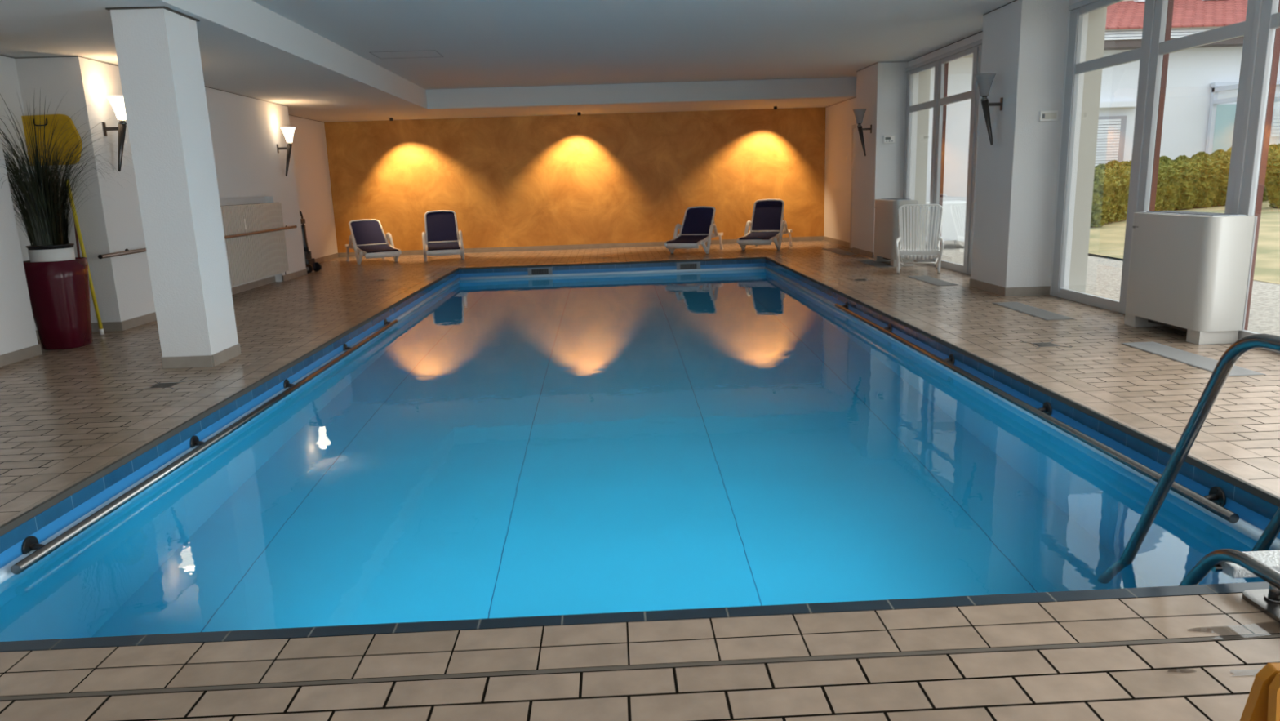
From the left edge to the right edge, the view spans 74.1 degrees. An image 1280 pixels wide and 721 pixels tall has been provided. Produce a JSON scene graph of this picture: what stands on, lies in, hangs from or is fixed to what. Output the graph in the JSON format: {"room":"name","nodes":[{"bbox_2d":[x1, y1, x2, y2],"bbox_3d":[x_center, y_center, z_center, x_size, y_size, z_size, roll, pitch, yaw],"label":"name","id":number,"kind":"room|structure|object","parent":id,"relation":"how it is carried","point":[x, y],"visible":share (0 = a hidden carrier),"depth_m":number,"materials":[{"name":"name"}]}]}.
{"room":"indoor swimming pool","nodes":[
{"label":"indoor swimming pool","id":0,"kind":"room"},
{"bbox_2d":[0,55,337,355],"bbox_3d":[-5.694,-1.520,6.921,0.950,3.120,20.580,-2,12,-2],"label":"wall","id":1,"kind":"structure","parent":0,"point":[246,132],"depth_m":8.52,"materials":[{"name":"white paint"}]},
{"bbox_2d":[21,114,82,165],"bbox_3d":[-5.694,-2.107,8.108,0.651,0.469,0.056,-2,12,-2],"label":"net","id":2,"kind":"object","parent":1,"relation":"hanging from","point":[60,121],"visible":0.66,"depth_m":8.09,"materials":[{"name":"yellow fabric"}]},
{"bbox_2d":[102,95,126,171],"bbox_3d":[-5.140,-2.233,8.377,0.296,0.714,0.210,-2,12,-2],"label":"wall sconce","id":3,"kind":"object","parent":1,"relation":"attached to","point":[117,102],"visible":0.82,"depth_m":8.34,"materials":[{"name":"grey metal"}]},
{"bbox_2d":[0,253,337,366],"bbox_3d":[-5.463,-0.044,7.137,0.614,0.090,20.380,-2,12,-2],"label":"baseboard","id":4,"kind":"structure","parent":1,"relation":"attached to","point":[15,356],"depth_m":8.65,"materials":[{"name":"tile"}]},
{"bbox_2d":[97,225,297,258],"bbox_3d":[-5.266,-1.525,10.570,0.121,0.080,5.158,-2,12,-2],"label":"wall handrail","id":5,"kind":"object","parent":1,"relation":"attached to","point":[126,251],"visible":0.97,"depth_m":10.68,"materials":[{"name":"brown"}]},
{"bbox_2d":[220,202,289,286],"bbox_3d":[-5.351,-1.486,11.340,0.133,1.169,3.085,-2,12,-2],"label":"panel radiator","id":6,"kind":"object","parent":1,"relation":"attached to","point":[250,258],"visible":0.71,"depth_m":11.67,"materials":[{"name":"beige metal"}]},
{"bbox_2d":[220,202,276,206],"bbox_3d":[-5.368,-2.051,11.198,0.065,0.004,2.980,-2,12,-2],"label":"grille","id":7,"kind":"object","parent":6,"relation":"attached to","point":[272,204],"depth_m":11.84,"materials":[{"name":"grey metal"}]},
{"bbox_2d":[276,127,295,176],"bbox_3d":[-5.305,-3.137,12.762,0.296,0.714,0.210,-2,12,-2],"label":"wall sconce","id":8,"kind":"object","parent":1,"relation":"attached to","point":[288,132],"visible":1,"depth_m":12.71,"materials":[{"name":"white glass"}]},
{"bbox_2d":[0,0,1015,122],"bbox_3d":[-0.790,-3.035,6.685,10.850,0.570,20.580,-2,12,-2],"label":"ceiling","id":9,"kind":"structure","parent":0,"point":[313,58],"depth_m":9.95,"materials":[{"name":"white paint"}]},
{"bbox_2d":[368,50,442,58],"bbox_3d":[-2.914,-3.829,10.611,0.806,0.003,0.546,-2,12,-2],"label":"ceiling hatch","id":10,"kind":"object","parent":9,"relation":"attached to","point":[411,51],"visible":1,"depth_m":10.55,"materials":[{"name":"grey"}]},
{"bbox_2d":[324,106,825,253],"bbox_3d":[-1.150,-3.800,17.032,10.800,3.120,0.200,-2,12,-2],"label":"wall","id":11,"kind":"structure","parent":0,"point":[611,178],"depth_m":16.94,"materials":[{"name":"paint"}]},
{"bbox_2d":[337,235,823,257],"bbox_3d":[-1.159,-2.313,17.232,9.880,0.090,0.042,-2,12,-2],"label":"baseboard","id":12,"kind":"structure","parent":11,"relation":"attached to","point":[818,237],"depth_m":17.21,"materials":[{"name":"tile"}]},
{"bbox_2d":[0,240,1279,720],"bbox_3d":[-0.678,-0.040,7.327,10.280,0.300,20.400,-2,12,-2],"label":"floor","id":13,"kind":"structure","parent":0,"point":[66,414],"depth_m":2.46,"materials":[{"name":"tile"}]},
{"bbox_2d":[0,88,131,349],"bbox_3d":[-5.238,-1.243,7.499,1.770,2.271,1.777,6,14,33],"label":"potted grass","id":14,"kind":"object","parent":13,"relation":"on","point":[58,280],"depth_m":7.45,"materials":[{"name":"dark red glossy plastic"},{"name":"green grass leaves"},{"name":"white plastic"}]},
{"bbox_2d":[26,243,74,249],"bbox_3d":[-5.247,-0.992,7.549,0.356,0.080,0.356,-2,12,-2],"label":"nursery pot","id":15,"kind":"object","parent":14,"relation":"on","point":[33,246],"depth_m":7.42,"materials":[{"name":"black plastic"}]},
{"bbox_2d":[27,247,75,262],"bbox_3d":[-5.242,-0.838,7.582,0.344,0.325,0.344,-2,12,-2],"label":"pot","id":16,"kind":"object","parent":14,"relation":"on","point":[35,254],"depth_m":7.42,"materials":[{"name":"white ceramic"}]},
{"bbox_2d":[22,257,92,349],"bbox_3d":[-5.231,-0.515,7.650,0.464,0.785,0.464,-2,12,-2],"label":"planter","id":17,"kind":"object","parent":14,"relation":"on","point":[59,287],"depth_m":7.50,"materials":[{"name":"red ceramic"}]},
{"bbox_2d":[73,218,79,257],"bbox_3d":[-5.440,-0.822,8.246,0.026,1.153,0.356,-7,13,-22],"label":"stick","id":18,"kind":"object","parent":13,"relation":"on","point":[76,233],"visible":0.17,"depth_m":8.26,"materials":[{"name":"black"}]},
{"bbox_2d":[64,179,104,334],"bbox_3d":[-5.417,-1.006,8.266,0.304,1.503,0.037,8,16,40],"label":"pole","id":19,"kind":"object","parent":13,"relation":"on","point":[76,221],"visible":0.83,"depth_m":8.27,"materials":[{"name":"yellow plastic"}]},
{"bbox_2d":[135,379,192,390],"bbox_3d":[-3.364,0.173,5.993,0.269,0.004,0.269,-2,12,-2],"label":"floor drain","id":20,"kind":"object","parent":13,"relation":"on","point":[170,384],"visible":1,"depth_m":5.99,"materials":[{"name":"grey metal"}]},
{"bbox_2d":[110,8,238,356],"bbox_3d":[-3.559,-1.282,6.555,0.375,2.650,0.490,-2,12,-2],"label":"column","id":21,"kind":"structure","parent":13,"relation":"on","point":[158,55],"depth_m":6.37,"materials":[{"name":"white paint"}]},
{"bbox_2d":[160,342,241,368],"bbox_3d":[-3.519,-0.040,6.817,0.399,0.090,0.514,-2,12,-2],"label":"baseboard","id":22,"kind":"structure","parent":21,"relation":"attached to","point":[203,361],"depth_m":6.57,"materials":[{"name":"tile"}]},
{"bbox_2d":[299,210,321,273],"bbox_3d":[-5.542,-1.977,14.022,0.301,1.035,0.348,-1,12,6],"label":"trolley","id":23,"kind":"object","parent":13,"relation":"on","point":[310,264],"visible":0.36,"depth_m":14.00,"materials":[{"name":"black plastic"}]},
{"bbox_2d":[345,219,401,264],"bbox_3d":[-4.961,-2.204,15.677,0.732,0.783,1.552,-9,14,-30],"label":"sun lounger","id":24,"kind":"object","parent":13,"relation":"on","point":[367,237],"visible":1,"depth_m":15.74,"materials":[{"name":"fabric"}]},
{"bbox_2d":[422,209,464,261],"bbox_3d":[-3.683,-2.329,15.773,0.732,0.906,1.552,-5,12,-13],"label":"sun lounger","id":25,"kind":"object","parent":13,"relation":"on","point":[441,237],"visible":1,"depth_m":15.84,"materials":[{"name":"fabric"}]},
{"bbox_2d":[0,257,1279,651],"bbox_3d":[-0.211,0.329,8.511,5.163,1.360,11.779,-2,12,-2],"label":"pool edge","id":26,"kind":"object","parent":13,"relation":"in","point":[1251,523],"visible":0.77,"depth_m":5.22,"materials":[{"name":"blue tile"}]},
{"bbox_2d":[10,318,398,573],"bbox_3d":[-2.667,0.191,6.494,0.098,0.091,6.280,-2,12,-2],"label":"pool handrail","id":27,"kind":"object","parent":26,"relation":"attached to","point":[30,543],"visible":1,"depth_m":4.50,"materials":[{"name":"silver metal"}]},
{"bbox_2d":[527,266,552,275],"bbox_3d":[-1.657,-1.448,14.070,0.400,0.190,0.019,-2,12,-2],"label":"skimmer","id":28,"kind":"object","parent":26,"relation":"attached to","point":[544,270],"visible":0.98,"depth_m":14.06,"materials":[{"name":"grey plastic"}]},
{"bbox_2d":[531,269,548,275],"bbox_3d":[-1.659,-1.445,14.070,0.266,0.145,0.011,-2,12,-2],"label":"grille","id":29,"kind":"object","parent":28,"relation":"attached to","point":[534,272],"depth_m":14.07,"materials":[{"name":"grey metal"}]},
{"bbox_2d":[0,269,1271,641],"bbox_3d":[-0.228,-0.226,8.382,5.115,0.001,11.755,-2,12,-2],"label":"pool water","id":30,"kind":"object","parent":26,"relation":"in","point":[548,446],"visible":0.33,"depth_m":4.22,"materials":[{"name":"blue liquid"}]},
{"bbox_2d":[676,262,700,270],"bbox_3d":[0.810,-1.543,14.143,0.400,0.190,0.019,-2,12,-2],"label":"skimmer","id":31,"kind":"object","parent":26,"relation":"attached to","point":[683,265],"visible":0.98,"depth_m":14.13,"materials":[{"name":"grey plastic"}]},
{"bbox_2d":[680,263,696,269],"bbox_3d":[0.808,-1.541,14.143,0.266,0.145,0.011,-2,12,-2],"label":"grille","id":32,"kind":"object","parent":31,"relation":"attached to","point":[682,266],"depth_m":14.14,"materials":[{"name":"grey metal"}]},
{"bbox_2d":[834,302,1239,523],"bbox_3d":[2.347,0.000,6.489,0.098,0.091,6.180,-2,12,-2],"label":"pool handrail","id":33,"kind":"object","parent":26,"relation":"attached to","point":[1215,502],"visible":1,"depth_m":4.64,"materials":[{"name":"silver metal"}]},
{"bbox_2d":[663,205,723,253],"bbox_3d":[0.996,-2.390,15.527,0.732,0.830,1.552,3,13,22],"label":"sun lounger","id":34,"kind":"object","parent":13,"relation":"on","point":[695,229],"visible":1,"depth_m":15.60,"materials":[{"name":"fabric"}]},
{"bbox_2d":[736,199,792,249],"bbox_3d":[2.334,-2.533,15.788,0.732,0.916,1.552,3,13,24],"label":"sun lounger","id":35,"kind":"object","parent":13,"relation":"on","point":[766,225],"visible":1,"depth_m":15.83,"materials":[{"name":"fabric"}]},
{"bbox_2d":[822,248,857,255],"bbox_3d":[3.462,-1.895,14.742,0.270,0.006,1.360,-2,12,-2],"label":"floor grate","id":36,"kind":"object","parent":13,"relation":"on","point":[836,251],"visible":1,"depth_m":14.66,"materials":[{"name":"grey metal"}]},
{"bbox_2d":[853,278,871,281],"bbox_3d":[2.780,-1.015,10.678,0.269,0.004,0.269,-2,12,-2],"label":"floor drain","id":37,"kind":"object","parent":13,"relation":"on","point":[865,278],"visible":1,"depth_m":10.63,"materials":[{"name":"grey metal"}]},
{"bbox_2d":[857,259,895,267],"bbox_3d":[3.496,-1.437,12.565,0.255,0.006,1.050,-2,12,-2],"label":"floor grate","id":38,"kind":"object","parent":13,"relation":"on","point":[877,264],"visible":1,"depth_m":12.49,"materials":[{"name":"grey metal"}]},
{"bbox_2d":[873,198,918,266],"bbox_3d":[3.730,-1.895,12.447,0.337,0.936,0.970,-2,12,-2],"label":"dehumidifier","id":39,"kind":"object","parent":13,"relation":"on","point":[886,213],"visible":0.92,"depth_m":12.14,"materials":[{"name":"grey"}]},
{"bbox_2d":[880,198,911,199],"bbox_3d":[3.725,-2.350,12.350,0.190,0.005,0.768,-2,12,-2],"label":"grille","id":40,"kind":"object","parent":39,"relation":"attached to","point":[881,198],"depth_m":12.37,"materials":[{"name":"grey metal"}]},
{"bbox_2d":[895,204,944,273],"bbox_3d":[3.768,-1.639,11.421,0.610,0.888,0.787,2,13,18],"label":"armchair","id":41,"kind":"object","parent":13,"relation":"on","point":[937,253],"visible":1,"depth_m":11.58,"materials":[{"name":"white plastic"}]},
{"bbox_2d":[906,275,957,285],"bbox_3d":[3.578,-0.982,10.393,0.255,0.006,1.030,-2,12,-2],"label":"floor grate","id":42,"kind":"object","parent":13,"relation":"on","point":[931,280],"visible":1,"depth_m":10.34,"materials":[{"name":"grey metal"}]},
{"bbox_2d":[992,302,1075,319],"bbox_3d":[3.669,-0.471,7.958,0.255,0.006,1.090,-2,12,-2],"label":"floor grate","id":43,"kind":"object","parent":13,"relation":"on","point":[1025,308],"visible":1,"depth_m":7.88,"materials":[{"name":"grey metal"}]},
{"bbox_2d":[1019,340,1069,348],"bbox_3d":[3.060,-0.122,6.398,0.269,0.004,0.269,-2,12,-2],"label":"floor drain","id":44,"kind":"object","parent":13,"relation":"on","point":[1042,344],"visible":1,"depth_m":6.39,"materials":[{"name":"grey metal"}]},
{"bbox_2d":[1124,210,1257,344],"bbox_3d":[4.211,-0.673,6.576,0.337,0.936,0.970,-2,12,-2],"label":"dehumidifier","id":45,"kind":"object","parent":13,"relation":"on","point":[1189,272],"visible":0.99,"depth_m":6.23,"materials":[{"name":"white painted metal"}]},
{"bbox_2d":[1146,210,1238,215],"bbox_3d":[4.205,-1.128,6.479,0.190,0.005,0.768,-2,12,-2],"label":"grille","id":46,"kind":"object","parent":45,"relation":"attached to","point":[1156,211],"depth_m":6.42,"materials":[{"name":"grey metal"}]},
{"bbox_2d":[1120,341,1265,376],"bbox_3d":[3.750,-0.021,5.811,0.255,0.006,1.100,-2,12,-2],"label":"floor grate","id":47,"kind":"object","parent":13,"relation":"on","point":[1203,362],"visible":0.86,"depth_m":5.80,"materials":[{"name":"grey metal"}]},
{"bbox_2d":[1119,333,1279,622],"bbox_3d":[2.216,0.767,2.580,0.760,1.708,1.712,-2,12,-2],"label":"pool ladder","id":48,"kind":"object","parent":13,"relation":"attached to","point":[1262,562],"visible":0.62,"depth_m":2.79,"materials":[{"name":"silver metal"}]},
{"bbox_2d":[1240,662,1279,720],"bbox_3d":[1.027,0.727,1.254,0.310,0.599,0.246,-1,12,2],"label":"sign","id":49,"kind":"object","parent":13,"relation":"on","point":[1263,702],"visible":1,"depth_m":1.21,"materials":[{"name":"orange plastic"}]},
{"bbox_2d":[823,0,1088,294],"bbox_3d":[4.171,-1.891,7.163,0.640,3.120,20.480,-2,12,-2],"label":"wall","id":50,"kind":"structure","parent":0,"point":[1025,42],"depth_m":8.89,"materials":[{"name":"white paint"}]},
{"bbox_2d":[849,124,855,248],"bbox_3d":[3.795,-3.016,14.786,0.074,2.160,0.960,-2,12,-2],"label":"door","id":51,"kind":"structure","parent":50,"relation":"in","point":[853,131],"depth_m":15.15,"materials":[{"name":"grey"}]},
{"bbox_2d":[853,108,871,156],"bbox_3d":[3.468,-3.554,13.239,0.296,0.714,0.210,-2,12,-2],"label":"wall sconce","id":52,"kind":"object","parent":50,"relation":"attached to","point":[860,113],"visible":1,"depth_m":13.19,"materials":[{"name":"grey metal"}]},
{"bbox_2d":[883,135,894,142],"bbox_3d":[3.825,-3.395,13.013,0.170,0.110,0.034,-2,12,-2],"label":"thermostat","id":53,"kind":"object","parent":50,"relation":"attached to","point":[886,139],"visible":1,"depth_m":13.00,"materials":[{"name":"white plastic"}]},
{"bbox_2d":[823,235,1050,296],"bbox_3d":[3.914,-1.616,13.145,0.482,0.090,8.672,-2,12,-2],"label":"baseboard","id":54,"kind":"structure","parent":50,"relation":"attached to","point":[1027,291],"depth_m":9.11,"materials":[{"name":"tile"}]},
{"bbox_2d":[902,39,982,274],"bbox_3d":[4.192,-2.641,11.321,0.115,2.870,3.680,-2,12,-2],"label":"window","id":55,"kind":"structure","parent":50,"relation":"in","point":[940,63],"depth_m":11.63,"materials":[{"name":"grey"}]},
{"bbox_2d":[974,73,1003,145],"bbox_3d":[3.624,-2.609,8.832,0.296,0.714,0.210,-2,12,-2],"label":"wall sconce","id":56,"kind":"object","parent":50,"relation":"attached to","point":[984,81],"visible":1,"depth_m":8.78,"materials":[{"name":"grey metal"}]},
{"bbox_2d":[1039,111,1057,121],"bbox_3d":[4.118,-2.460,8.536,0.180,0.100,0.036,-2,12,-2],"label":"control box","id":57,"kind":"object","parent":50,"relation":"attached to","point":[1044,116],"visible":1,"depth_m":8.52,"materials":[{"name":"white plastic"}]},
{"bbox_2d":[1051,0,1279,353],"bbox_3d":[4.502,-0.912,3.076,0.115,2.870,11.260,-2,12,-2],"label":"window","id":58,"kind":"structure","parent":50,"relation":"in","point":[1260,30],"depth_m":7.05,"materials":[{"name":"grey"}]},
{"bbox_2d":[914,6,1106,293],"bbox_3d":[4.585,-1.848,7.085,0.180,3.600,20.680,-2,12,-2],"label":"wall","id":59,"kind":"structure","parent":0,"point":[1096,19],"depth_m":8.68,"materials":[{"name":"beige paint"}]},
{"label":"outside","id":60,"kind":"structure","parent":0,"visible":0},
{"bbox_2d":[1088,200,1279,284],"bbox_3d":[22.527,-3.305,16.002,31.200,1.152,51.000,-2,12,-2],"label":"lawn","id":61,"kind":"structure","parent":60,"point":[1108,239],"depth_m":14.28,"materials":[{"name":"green plant"}]},
{"bbox_2d":[1090,167,1113,226],"bbox_3d":[9.317,-3.368,17.544,0.834,1.230,0.834,-2,12,-2],"label":"conifer","id":62,"kind":"object","parent":61,"relation":"on","point":[1102,187],"visible":0.41,"depth_m":17.25,"materials":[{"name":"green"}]},
{"bbox_2d":[1094,163,1123,223],"bbox_3d":[9.879,-3.583,18.233,0.875,1.283,0.884,-2,12,-2],"label":"conifer","id":63,"kind":"object","parent":61,"relation":"on","point":[1116,180],"visible":0.36,"depth_m":17.95,"materials":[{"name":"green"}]},
{"bbox_2d":[1105,160,1130,221],"bbox_3d":[10.374,-3.726,18.623,0.923,1.335,0.917,-2,12,-2],"label":"conifer","id":64,"kind":"object","parent":61,"relation":"on","point":[1122,171],"visible":0.35,"depth_m":18.32,"materials":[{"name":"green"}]},
{"bbox_2d":[1120,160,1131,171],"bbox_3d":[10.895,-3.848,19.134,0.879,1.291,0.884,-2,12,-2],"label":"conifer","id":65,"kind":"object","parent":61,"relation":"on","point":[1128,164],"visible":0.05,"depth_m":18.90,"materials":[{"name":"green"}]},
{"bbox_2d":[1154,164,1168,211],"bbox_3d":[11.968,-4.102,20.038,0.886,1.269,0.882,-2,12,-2],"label":"conifer","id":66,"kind":"object","parent":61,"relation":"on","point":[1162,180],"visible":0.23,"depth_m":19.73,"materials":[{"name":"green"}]},
{"bbox_2d":[1159,155,1182,210],"bbox_3d":[12.499,-4.233,20.331,0.884,1.335,0.897,-2,12,-2],"label":"conifer","id":67,"kind":"object","parent":61,"relation":"on","point":[1174,173],"visible":0.52,"depth_m":20.04,"materials":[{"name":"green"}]},
{"bbox_2d":[1094,0,1279,167],"bbox_3d":[20.314,-9.982,27.964,26.200,9.700,8.700,-2,12,-2],"label":"house","id":68,"kind":"structure","parent":61,"relation":"on","point":[1191,72],"depth_m":24.52,"materials":[{"name":"white paint"}]},
{"bbox_2d":[1094,119,1120,167],"bbox_3d":[12.757,-5.956,24.705,2.400,2.010,0.030,-2,12,-2],"label":"roller shutter","id":69,"kind":"object","parent":68,"relation":"hanging from","point":[1108,134],"depth_m":24.64,"materials":[{"name":"white plastic"}]},
{"bbox_2d":[1133,0,1145,2],"bbox_3d":[15.717,-11.122,26.172,0.800,0.120,0.250,-2,12,-2],"label":"roof light","id":70,"kind":"object","parent":68,"relation":"attached to","point":[1135,1],"depth_m":26.08,"materials":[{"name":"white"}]},
{"bbox_2d":[1204,80,1279,155],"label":"window","id":71,"kind":"structure","parent":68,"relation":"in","point":[1221,119],"depth_m":24.63,"materials":[{"name":"white"}]},
{"bbox_2d":[1270,108,1279,137],"bbox_3d":[20.225,-6.987,24.734,3.600,0.780,0.040,-2,12,-2],"label":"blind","id":72,"kind":"object","parent":71,"relation":"hanging from","point":[1277,117],"depth_m":24.67,"materials":[{"name":"white"}]},
{"bbox_2d":[1172,155,1202,209],"bbox_3d":[13.101,-4.309,20.555,0.863,1.315,0.865,-2,12,-2],"label":"conifer","id":73,"kind":"object","parent":61,"relation":"on","point":[1191,173],"visible":0.55,"depth_m":20.26,"materials":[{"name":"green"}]},
{"bbox_2d":[1190,151,1222,208],"bbox_3d":[13.690,-4.416,20.751,0.926,1.370,0.919,-2,12,-2],"label":"conifer","id":74,"kind":"object","parent":61,"relation":"on","point":[1210,168],"visible":0.6,"depth_m":20.45,"materials":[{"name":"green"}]},
{"bbox_2d":[1209,149,1231,206],"bbox_3d":[14.272,-4.508,20.959,0.914,1.389,0.902,-2,12,-2],"label":"conifer","id":75,"kind":"object","parent":61,"relation":"on","point":[1223,158],"visible":0.32,"depth_m":20.66,"materials":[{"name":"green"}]},
{"bbox_2d":[1225,146,1231,155],"bbox_3d":[14.909,-4.665,21.159,1.000,1.533,0.996,-2,12,-2],"label":"conifer","id":76,"kind":"object","parent":61,"relation":"on","point":[1229,149],"visible":0.02,"depth_m":21.06,"materials":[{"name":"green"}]},
{"bbox_2d":[1262,149,1272,201],"bbox_3d":[15.602,-4.733,21.471,0.958,1.448,0.961,-2,12,-2],"label":"hedge","id":77,"kind":"object","parent":61,"relation":"on","point":[1265,194],"visible":0.06,"depth_m":21.18,"materials":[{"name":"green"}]},
{"bbox_2d":[1265,148,1279,208],"bbox_3d":[14.889,-4.252,19.186,1.162,1.581,1.172,-2,12,-2],"label":"conifer","id":78,"kind":"object","parent":61,"relation":"on","point":[1273,174],"visible":1,"depth_m":19.27,"materials":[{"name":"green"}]},
{"bbox_2d":[1268,143,1279,153],"bbox_3d":[16.291,-4.861,21.879,0.948,1.440,0.958,-2,12,-2],"label":"conifer","id":79,"kind":"object","parent":61,"relation":"on","point":[1274,147],"visible":0.13,"depth_m":21.65,"materials":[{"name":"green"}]},
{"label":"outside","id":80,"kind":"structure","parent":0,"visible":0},
{"bbox_2d":[925,240,1279,336],"bbox_3d":[6.785,-1.498,13.233,4.550,0.240,42.000,-2,12,-2],"label":"gravel path","id":81,"kind":"structure","parent":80,"point":[1104,273],"depth_m":9.58,"materials":[{"name":"white gravel"}]},
{"bbox_2d":[924,200,966,244],"bbox_3d":[5.632,-2.506,15.621,1.260,0.820,1.080,-4,12,-10],"label":"garden table","id":82,"kind":"object","parent":81,"relation":"on","point":[953,220],"visible":0.36,"depth_m":15.13,"materials":[{"name":"white plastic"}]},
{"bbox_2d":[925,57,973,241],"bbox_3d":[5.625,-4.126,16.881,2.650,3.550,0.300,-2,12,-2],"label":"wall","id":83,"kind":"structure","parent":81,"relation":"on","point":[960,70],"depth_m":16.68,"materials":[{"name":"white paint"}]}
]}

